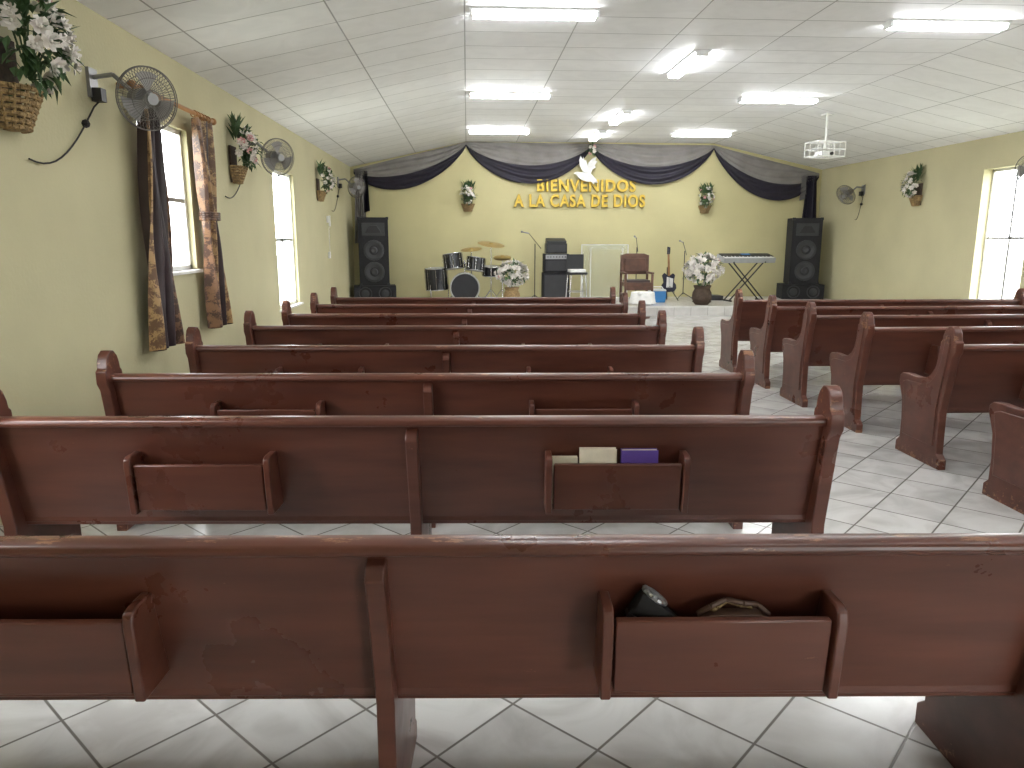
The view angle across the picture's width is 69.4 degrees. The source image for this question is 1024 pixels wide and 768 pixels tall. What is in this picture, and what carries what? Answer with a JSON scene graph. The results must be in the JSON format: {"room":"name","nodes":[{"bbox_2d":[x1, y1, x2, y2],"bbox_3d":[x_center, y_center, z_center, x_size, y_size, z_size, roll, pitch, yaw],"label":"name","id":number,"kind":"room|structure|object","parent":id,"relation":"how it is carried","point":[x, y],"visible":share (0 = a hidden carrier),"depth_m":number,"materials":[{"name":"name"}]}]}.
{"room":"church","nodes":[
{"label":"church","id":0,"kind":"room"},
{"bbox_2d":[0,0,354,525],"bbox_3d":[-3.145,-1.428,7.083,0.100,3.260,21.200,-1,11,-3],"label":"wall","id":1,"kind":"structure","parent":0,"point":[74,267],"depth_m":5.53,"materials":[{"name":"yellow paint"}]},
{"bbox_2d":[0,0,85,133],"bbox_3d":[-2.736,-1.942,4.196,0.506,0.968,0.642,-1,11,-3],"label":"hanging flower basket","id":2,"kind":"object","parent":1,"relation":"attached to","point":[15,116],"visible":1,"depth_m":4.17,"materials":[{"name":"wicker"}]},
{"bbox_2d":[28,65,177,163],"bbox_3d":[-2.707,-1.818,4.954,0.555,0.744,1.089,-1,11,-3],"label":"wall fan","id":3,"kind":"object","parent":1,"relation":"attached to","point":[139,99],"visible":1,"depth_m":5.24,"materials":[{"name":"grey metal"}]},
{"bbox_2d":[116,80,216,124],"bbox_3d":[-2.991,-2.450,6.518,0.165,0.077,1.896,-1,11,-3],"label":"curtain rod","id":4,"kind":"object","parent":1,"relation":"attached to","point":[195,113],"visible":0.51,"depth_m":6.79,"materials":[{"name":"brown wood"}]},
{"bbox_2d":[137,108,184,351],"bbox_3d":[-2.902,-1.288,6.042,0.163,2.012,0.527,-1,11,-3],"label":"window curtain","id":5,"kind":"object","parent":4,"relation":"hanging from","point":[165,325],"visible":0.91,"depth_m":5.97,"materials":[{"name":"brown fabric"}]},
{"bbox_2d":[191,117,232,328],"bbox_3d":[-2.979,-1.549,7.316,0.192,1.992,0.582,-1,11,-3],"label":"window curtain","id":6,"kind":"object","parent":4,"relation":"hanging from","point":[218,307],"visible":1,"depth_m":7.26,"materials":[{"name":"brown fabric"}]},
{"bbox_2d":[136,120,203,275],"bbox_3d":[-3.097,-1.650,6.634,0.150,1.330,1.200,-1,11,-3],"label":"window","id":7,"kind":"structure","parent":1,"relation":"in","point":[184,268],"depth_m":7.08,"materials":[{"name":"white paint"}]},
{"bbox_2d":[226,111,262,183],"bbox_3d":[-3.011,-2.677,8.385,0.401,0.792,0.483,-1,11,-3],"label":"hanging flower basket","id":8,"kind":"object","parent":1,"relation":"attached to","point":[238,173],"visible":1,"depth_m":8.30,"materials":[{"name":"wicker"}]},
{"bbox_2d":[225,138,293,198],"bbox_3d":[-2.923,-2.515,8.591,0.565,0.745,1.088,-1,11,-3],"label":"wall fan","id":9,"kind":"object","parent":1,"relation":"attached to","point":[273,158],"visible":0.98,"depth_m":8.89,"materials":[{"name":"grey metal"}]},
{"bbox_2d":[273,170,303,311],"bbox_3d":[-3.354,-2.118,10.942,0.150,1.980,1.350,-1,11,-3],"label":"window","id":10,"kind":"structure","parent":1,"relation":"in","point":[287,176],"depth_m":11.33,"materials":[{"name":"white paint"}]},
{"bbox_2d":[316,160,336,201],"bbox_3d":[-3.300,-3.635,13.175,0.360,0.748,0.436,-1,11,-3],"label":"hanging flower basket","id":11,"kind":"object","parent":1,"relation":"attached to","point":[321,195],"visible":1,"depth_m":13.11,"materials":[{"name":"wicker"}]},
{"bbox_2d":[326,216,330,257],"bbox_3d":[-3.491,-2.810,14.141,0.065,0.800,0.100,-1,11,-3],"label":"conduit","id":12,"kind":"object","parent":1,"relation":"attached to","point":[328,219],"visible":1,"depth_m":14.10,"materials":[{"name":"white paint"}]},
{"bbox_2d":[333,176,365,211],"bbox_3d":[-3.312,-3.859,14.990,0.565,0.745,1.088,-1,11,-3],"label":"wall fan","id":13,"kind":"object","parent":1,"relation":"attached to","point":[353,187],"visible":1,"depth_m":15.28,"materials":[{"name":"grey metal"}]},
{"bbox_2d":[0,315,1023,767],"bbox_3d":[2.455,0.180,7.741,11.520,0.150,21.200,-1,11,-3],"label":"floor","id":14,"kind":"structure","parent":0,"point":[877,487],"depth_m":2.53,"materials":[{"name":"tile"}]},
{"bbox_2d":[0,385,844,535],"bbox_3d":[-0.412,0.460,3.326,3.508,1.011,0.637,0,11,0],"label":"pew","id":15,"kind":"object","parent":14,"relation":"on","point":[59,474],"visible":0.75,"depth_m":3.07,"materials":[{"name":"paint"}]},
{"bbox_2d":[552,456,577,503],"bbox_3d":[0.209,0.397,3.067,0.122,0.200,0.023,0,11,0],"label":"book","id":16,"kind":"object","parent":15,"relation":"in","point":[555,459],"visible":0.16,"depth_m":3.04,"materials":[{"name":"beige paper"}]},
{"bbox_2d":[579,447,616,462],"bbox_3d":[0.354,0.380,3.065,0.152,0.235,0.033,0,11,0],"label":"book","id":17,"kind":"object","parent":15,"relation":"in","point":[586,454],"visible":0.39,"depth_m":3.03,"materials":[{"name":"beige paper"}]},
{"bbox_2d":[620,448,658,462],"bbox_3d":[0.524,0.382,3.066,0.152,0.230,0.033,0,11,0],"label":"bible","id":18,"kind":"object","parent":15,"relation":"in","point":[627,455],"visible":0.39,"depth_m":3.03,"materials":[{"name":"purple paper"}]},
{"bbox_2d":[95,350,754,530],"bbox_3d":[-0.455,0.270,4.287,3.508,1.011,0.637,0,11,0],"label":"pew","id":19,"kind":"object","parent":14,"relation":"on","point":[122,394],"visible":0.48,"depth_m":4.01,"materials":[{"name":"paint"}]},
{"bbox_2d":[185,326,704,372],"bbox_3d":[-0.449,0.062,5.339,3.508,1.011,0.637,0,11,0],"label":"pew","id":20,"kind":"object","parent":14,"relation":"on","point":[202,358],"visible":0.41,"depth_m":5.06,"materials":[{"name":"paint"}]},
{"bbox_2d":[243,310,666,344],"bbox_3d":[-0.467,-0.160,6.468,3.508,1.011,0.637,0,11,0],"label":"pew","id":21,"kind":"object","parent":14,"relation":"on","point":[254,334],"visible":0.35,"depth_m":6.18,"materials":[{"name":"paint"}]},
{"bbox_2d":[281,300,645,325],"bbox_3d":[-0.462,-0.354,7.451,3.508,1.011,0.637,0,11,0],"label":"pew","id":22,"kind":"object","parent":14,"relation":"on","point":[638,318],"visible":0.28,"depth_m":7.15,"materials":[{"name":"paint"}]},
{"bbox_2d":[310,292,627,313],"bbox_3d":[-0.469,-0.558,8.483,3.508,1.011,0.637,0,11,0],"label":"pew","id":23,"kind":"object","parent":14,"relation":"on","point":[315,307],"visible":0.3,"depth_m":8.18,"materials":[{"name":"paint"}]},
{"bbox_2d":[330,287,615,303],"bbox_3d":[-0.476,-0.742,9.416,3.508,1.011,0.637,0,11,0],"label":"pew","id":24,"kind":"object","parent":14,"relation":"on","point":[334,299],"visible":0.26,"depth_m":9.11,"materials":[{"name":"paint"}]},
{"bbox_2d":[0,533,1023,767],"bbox_3d":[-0.333,0.701,2.102,3.508,1.011,0.637,0,11,0],"label":"pew","id":25,"kind":"object","parent":14,"relation":"on","point":[394,621],"visible":1,"depth_m":1.85,"materials":[{"name":"paint"}]},
{"bbox_2d":[625,585,677,616],"bbox_3d":[0.372,0.578,1.833,0.182,0.168,0.067,0,11,0],"label":"flashlight","id":26,"kind":"object","parent":25,"relation":"on","point":[647,602],"visible":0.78,"depth_m":1.80,"materials":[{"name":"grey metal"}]},
{"bbox_2d":[696,597,770,616],"bbox_3d":[0.549,0.631,1.847,0.187,0.211,0.045,0,11,0],"label":"pouch","id":27,"kind":"object","parent":25,"relation":"on","point":[714,609],"visible":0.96,"depth_m":1.82,"materials":[{"name":"brown leather"}]},
{"bbox_2d":[629,291,655,318],"bbox_3d":[2.657,-1.620,15.064,0.542,0.548,0.534,-1,11,-3],"label":"side table","id":28,"kind":"object","parent":14,"relation":"on","point":[648,296],"visible":0.91,"depth_m":14.85,"materials":[{"name":"white wood"}]},
{"bbox_2d":[616,296,825,315],"bbox_3d":[1.911,-1.758,16.660,11.110,0.200,2.507,-1,11,-3],"label":"stage platform","id":29,"kind":"object","parent":14,"relation":"on","point":[684,306],"visible":0.02,"depth_m":15.58,"materials":[{"name":"tile"}]},
{"bbox_2d":[354,217,396,296],"bbox_3d":[-3.138,-2.838,16.804,0.940,1.860,0.617,-2,11,-11],"label":"stack","id":30,"kind":"object","parent":29,"relation":"on","point":[373,243],"visible":0.92,"depth_m":16.54,"materials":[{"name":"black plastic"}]},
{"bbox_2d":[424,241,510,296],"bbox_3d":[-0.983,-2.530,16.608,1.927,1.324,1.314,-1,11,-3],"label":"drum kit","id":31,"kind":"object","parent":29,"relation":"on","point":[463,284],"visible":0.93,"depth_m":16.09,"materials":[{"name":"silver metal"}]},
{"bbox_2d":[494,258,529,296],"bbox_3d":[0.003,-2.217,15.909,0.798,0.987,0.685,-1,11,-3],"label":"flower arrangement","id":32,"kind":"object","parent":29,"relation":"on","point":[504,268],"visible":0.93,"depth_m":15.79,"materials":[{"name":"plant"}]},
{"bbox_2d":[521,231,540,296],"bbox_3d":[0.423,-2.613,16.427,0.501,1.558,0.394,-5,12,-23],"label":"microphone stand","id":33,"kind":"object","parent":29,"relation":"on","point":[521,231],"visible":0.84,"depth_m":16.46,"materials":[{"name":"black metal"}]},
{"bbox_2d":[541,238,569,296],"bbox_3d":[1.000,-2.639,16.985,0.600,1.400,0.430,-1,11,-3],"label":"stack","id":34,"kind":"object","parent":29,"relation":"on","point":[554,276],"visible":0.88,"depth_m":16.82,"materials":[{"name":"black plastic"}]},
{"bbox_2d":[565,254,587,296],"bbox_3d":[1.412,-2.300,16.173,0.425,1.051,0.397,-2,11,-9],"label":"stool","id":35,"kind":"object","parent":29,"relation":"on","point":[575,262],"visible":0.79,"depth_m":16.22,"materials":[{"name":"silver metal"}]},
{"bbox_2d":[580,244,628,300],"bbox_3d":[2.113,-2.536,16.825,1.100,1.260,0.476,-1,11,-3],"label":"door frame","id":36,"kind":"structure","parent":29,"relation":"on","point":[617,298],"depth_m":16.75,"materials":[{"name":"white paint"}]},
{"bbox_2d":[619,253,653,302],"bbox_3d":[2.702,-2.287,16.050,0.650,1.070,0.530,-1,11,-3],"label":"wooden armchair","id":37,"kind":"object","parent":29,"relation":"on","point":[630,263],"visible":0.79,"depth_m":16.15,"materials":[{"name":"brown wood"}]},
{"bbox_2d":[648,286,665,302],"bbox_3d":[3.203,-1.998,16.444,0.400,0.351,0.280,-1,11,-3],"label":"cooler","id":38,"kind":"object","parent":29,"relation":"on","point":[660,294],"visible":0.56,"depth_m":16.32,"materials":[{"name":"plastic"}]},
{"bbox_2d":[661,247,677,299],"bbox_3d":[3.536,-2.507,16.788,0.379,1.204,0.484,-2,11,-9],"label":"electric guitar","id":39,"kind":"object","parent":29,"relation":"on","point":[668,283],"visible":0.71,"depth_m":16.72,"materials":[{"name":"brown wood"}]},
{"bbox_2d":[677,240,691,298],"bbox_3d":[3.998,-2.696,17.362,0.394,1.358,0.414,-3,11,-13],"label":"microphone stand","id":40,"kind":"object","parent":29,"relation":"on","point":[679,240],"visible":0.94,"depth_m":17.29,"materials":[{"name":"black metal"}]},
{"bbox_2d":[682,252,724,304],"bbox_3d":[4.065,-2.256,15.737,0.856,1.131,0.799,7,13,31],"label":"flower arrangement","id":41,"kind":"object","parent":29,"relation":"on","point":[701,295],"visible":1,"depth_m":15.62,"materials":[{"name":"plant"}]},
{"bbox_2d":[711,294,722,299],"bbox_3d":[4.585,-2.017,17.132,0.500,0.122,0.410,-1,11,-3],"label":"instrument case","id":42,"kind":"object","parent":29,"relation":"on","point":[714,297],"visible":0.47,"depth_m":16.95,"materials":[{"name":"black plastic"}]},
{"bbox_2d":[717,253,775,301],"bbox_3d":[5.258,-2.410,16.692,1.250,1.060,0.440,-2,11,-11],"label":"electronic keyboard","id":43,"kind":"object","parent":29,"relation":"on","point":[728,258],"visible":0.99,"depth_m":16.55,"materials":[{"name":"silver metal"}]},
{"bbox_2d":[776,217,824,298],"bbox_3d":[6.805,-2.943,17.336,0.940,1.860,0.617,1,11,6],"label":"stack","id":44,"kind":"object","parent":29,"relation":"on","point":[804,235],"visible":1,"depth_m":17.11,"materials":[{"name":"black plastic"}]},
{"bbox_2d":[719,288,1023,372],"bbox_3d":[4.388,-0.682,9.111,3.508,1.011,0.637,0,11,-2],"label":"pew","id":45,"kind":"object","parent":14,"relation":"on","point":[747,314],"visible":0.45,"depth_m":8.83,"materials":[{"name":"paint"}]},
{"bbox_2d":[749,295,1023,388],"bbox_3d":[4.471,-0.508,8.231,3.508,1.011,0.637,0,11,-2],"label":"pew","id":46,"kind":"object","parent":14,"relation":"on","point":[780,323],"visible":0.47,"depth_m":7.93,"materials":[{"name":"paint"}]},
{"bbox_2d":[780,302,1023,406],"bbox_3d":[4.524,-0.334,7.350,3.508,1.011,0.637,0,11,-2],"label":"pew","id":47,"kind":"object","parent":14,"relation":"on","point":[821,335],"visible":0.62,"depth_m":7.06,"materials":[{"name":"paint"}]},
{"bbox_2d":[829,312,1023,432],"bbox_3d":[4.611,-0.151,6.421,3.508,1.011,0.637,0,11,-2],"label":"pew","id":48,"kind":"object","parent":14,"relation":"on","point":[879,355],"visible":0.65,"depth_m":6.14,"materials":[{"name":"paint"}]},
{"bbox_2d":[895,326,1023,469],"bbox_3d":[4.721,0.045,5.425,3.508,1.011,0.637,0,11,-2],"label":"pew","id":49,"kind":"object","parent":14,"relation":"on","point":[966,378],"visible":1,"depth_m":5.19,"materials":[{"name":"paint"}]},
{"bbox_2d":[982,402,1023,514],"bbox_3d":[4.753,0.245,4.415,3.508,1.011,0.637,0,11,-2],"label":"pew","id":50,"kind":"object","parent":14,"relation":"on","point":[1004,484],"visible":1,"depth_m":4.48,"materials":[{"name":"paint"}]},
{"bbox_2d":[76,0,1023,169],"bbox_3d":[2.455,-3.336,7.047,11.520,0.703,21.200,-1,11,-3],"label":"ceiling","id":51,"kind":"structure","parent":0,"point":[360,81],"depth_m":9.20,"materials":[{"name":"white tile"}]},
{"bbox_2d":[468,129,529,133],"bbox_3d":[-0.267,-5.182,15.197,1.260,0.074,0.190,-1,11,-3],"label":"fluorescent light","id":52,"kind":"object","parent":51,"relation":"attached to","point":[470,131],"visible":1,"depth_m":15.12,"materials":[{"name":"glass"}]},
{"bbox_2d":[469,91,551,98],"bbox_3d":[-0.032,-4.419,11.328,1.260,0.074,0.190,-1,11,-3],"label":"fluorescent light","id":53,"kind":"object","parent":51,"relation":"attached to","point":[472,94],"visible":1,"depth_m":11.26,"materials":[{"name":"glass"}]},
{"bbox_2d":[470,6,599,20],"bbox_3d":[0.218,-3.608,7.215,1.260,0.074,0.190,-1,11,-3],"label":"fluorescent light","id":54,"kind":"object","parent":51,"relation":"attached to","point":[476,12],"visible":1,"depth_m":7.15,"materials":[{"name":"plastic"}]},
{"bbox_2d":[586,141,599,155],"bbox_3d":[1.845,-5.379,16.942,0.272,0.354,0.311,-8,14,-37],"label":"flower spray","id":55,"kind":"object","parent":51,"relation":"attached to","point":[592,147],"visible":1,"depth_m":16.93,"materials":[{"name":"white plant"}]},
{"bbox_2d":[588,130,606,140],"bbox_3d":[1.820,-5.303,15.810,0.190,0.074,1.260,-1,11,-3],"label":"fluorescent light","id":56,"kind":"object","parent":51,"relation":"attached to","point":[598,133],"visible":1,"depth_m":15.66,"materials":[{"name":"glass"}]},
{"bbox_2d":[608,110,632,124],"bbox_3d":[1.962,-4.840,13.460,0.190,0.074,1.260,-1,11,-3],"label":"fluorescent light","id":57,"kind":"object","parent":51,"relation":"attached to","point":[622,114],"visible":1,"depth_m":13.31,"materials":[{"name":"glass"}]},
{"bbox_2d":[667,50,710,78],"bbox_3d":[2.212,-4.028,9.346,0.190,0.074,1.260,-1,11,-3],"label":"fluorescent light","id":58,"kind":"object","parent":51,"relation":"attached to","point":[695,56],"visible":1,"depth_m":9.22,"materials":[{"name":"plastic"}]},
{"bbox_2d":[670,132,731,136],"bbox_3d":[3.987,-5.260,15.593,1.260,0.074,0.190,-1,11,-3],"label":"fluorescent light","id":59,"kind":"object","parent":51,"relation":"attached to","point":[682,134],"visible":1,"depth_m":15.54,"materials":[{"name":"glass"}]},
{"bbox_2d":[737,96,819,103],"bbox_3d":[4.221,-4.497,11.724,1.260,0.074,0.190,-1,11,-3],"label":"fluorescent light","id":60,"kind":"object","parent":51,"relation":"attached to","point":[743,99],"visible":1,"depth_m":11.65,"materials":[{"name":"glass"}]},
{"bbox_2d":[804,113,845,158],"bbox_3d":[5.416,-4.285,12.758,0.558,0.727,0.378,-3,12,-15],"label":"ceiling projector","id":61,"kind":"object","parent":51,"relation":"hanging from","point":[824,154],"depth_m":12.72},
{"bbox_2d":[882,18,1011,31],"bbox_3d":[4.471,-3.686,7.611,1.260,0.074,0.190,-1,11,-3],"label":"fluorescent light","id":62,"kind":"object","parent":51,"relation":"attached to","point":[894,23],"visible":1,"depth_m":7.55,"materials":[{"name":"plastic"}]},
{"bbox_2d":[350,141,821,296],"bbox_3d":[1.830,-3.801,17.639,11.120,3.830,0.200,-1,11,-3],"label":"wall","id":63,"kind":"structure","parent":0,"point":[427,221],"depth_m":17.54,"materials":[{"name":"paint"}]},
{"bbox_2d":[460,179,477,211],"bbox_3d":[-1.016,-4.367,17.090,0.421,0.748,0.404,-8,14,-36],"label":"hanging flower basket","id":64,"kind":"object","parent":63,"relation":"attached to","point":[467,205],"visible":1,"depth_m":17.09,"materials":[{"name":"wicker"}]},
{"bbox_2d":[514,194,644,207],"bbox_3d":[1.594,-4.302,17.384,3.115,0.307,0.062,-1,11,-3],"label":"welcome lettering","id":65,"kind":"object","parent":63,"relation":"attached to","point":[540,199],"visible":1,"depth_m":17.37,"materials":[{"name":"gold metal"}]},
{"bbox_2d":[353,142,818,242],"bbox_3d":[1.832,-4.462,17.335,11.012,2.295,0.099,-1,11,-3],"label":"drapery","id":66,"kind":"object","parent":63,"relation":"attached to","point":[518,162],"visible":0.92,"depth_m":17.20,"materials":[{"name":"grey fabric"}]},
{"bbox_2d":[574,156,597,183],"bbox_3d":[1.708,-4.970,17.206,0.572,0.636,0.158,-1,11,-3],"label":"ornament","id":67,"kind":"object","parent":63,"relation":"attached to","point":[586,175],"visible":1,"depth_m":17.15,"materials":[{"name":"white paint"}]},
{"bbox_2d":[537,179,635,192],"bbox_3d":[1.750,-4.643,17.326,2.343,0.296,0.062,-1,11,-3],"label":"welcome lettering","id":68,"kind":"object","parent":63,"relation":"attached to","point":[566,187],"visible":1,"depth_m":17.31,"materials":[{"name":"gold metal"}]},
{"bbox_2d":[698,181,714,213],"bbox_3d":[4.573,-4.402,17.418,0.454,0.749,0.365,-1,11,-3],"label":"hanging flower basket","id":69,"kind":"object","parent":63,"relation":"attached to","point":[704,207],"visible":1,"depth_m":17.42,"materials":[{"name":"wicker"}]},
{"bbox_2d":[818,131,1023,298],"bbox_3d":[8.105,-1.558,7.741,0.200,3.260,21.200,-1,11,-3],"label":"wall","id":70,"kind":"structure","parent":0,"point":[894,248],"depth_m":14.02,"materials":[{"name":"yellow paint"}]},
{"bbox_2d":[836,185,865,219],"bbox_3d":[7.243,-3.881,15.818,0.544,0.727,0.445,-1,11,-3],"label":"wall fan","id":71,"kind":"object","parent":70,"relation":"attached to","point":[847,192],"visible":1,"depth_m":15.74,"materials":[{"name":"grey metal"}]},
{"bbox_2d":[900,163,923,205],"bbox_3d":[7.476,-3.725,13.812,0.431,0.789,0.437,6,12,26],"label":"hanging flower basket","id":72,"kind":"object","parent":70,"relation":"attached to","point":[916,194],"visible":1,"depth_m":13.76,"materials":[{"name":"wicker"}]},
{"bbox_2d":[977,166,1023,298],"bbox_3d":[7.835,-2.307,11.773,0.250,2.230,1.220,-1,11,-3],"label":"window","id":73,"kind":"structure","parent":70,"relation":"in","point":[995,171],"depth_m":12.05,"materials":[{"name":"white paint"}]},
{"bbox_2d":[1014,156,1023,182],"bbox_3d":[7.562,-2.933,10.611,0.540,0.742,0.383,-2,11,-10],"label":"wall fan","id":74,"kind":"object","parent":70,"relation":"attached to","point":[1020,169],"visible":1,"depth_m":10.66,"materials":[{"name":"grey metal"}]},
{"label":"outside","id":75,"kind":"structure","parent":0,"visible":0},
{"bbox_2d":[173,255,1023,303],"bbox_3d":[4.396,-0.126,10.453,130.000,0.200,140.000,-1,11,-3],"label":"ground","id":76,"kind":"structure","parent":75,"point":[995,264],"depth_m":36.28,"materials":[{"name":"white"}]}
]}

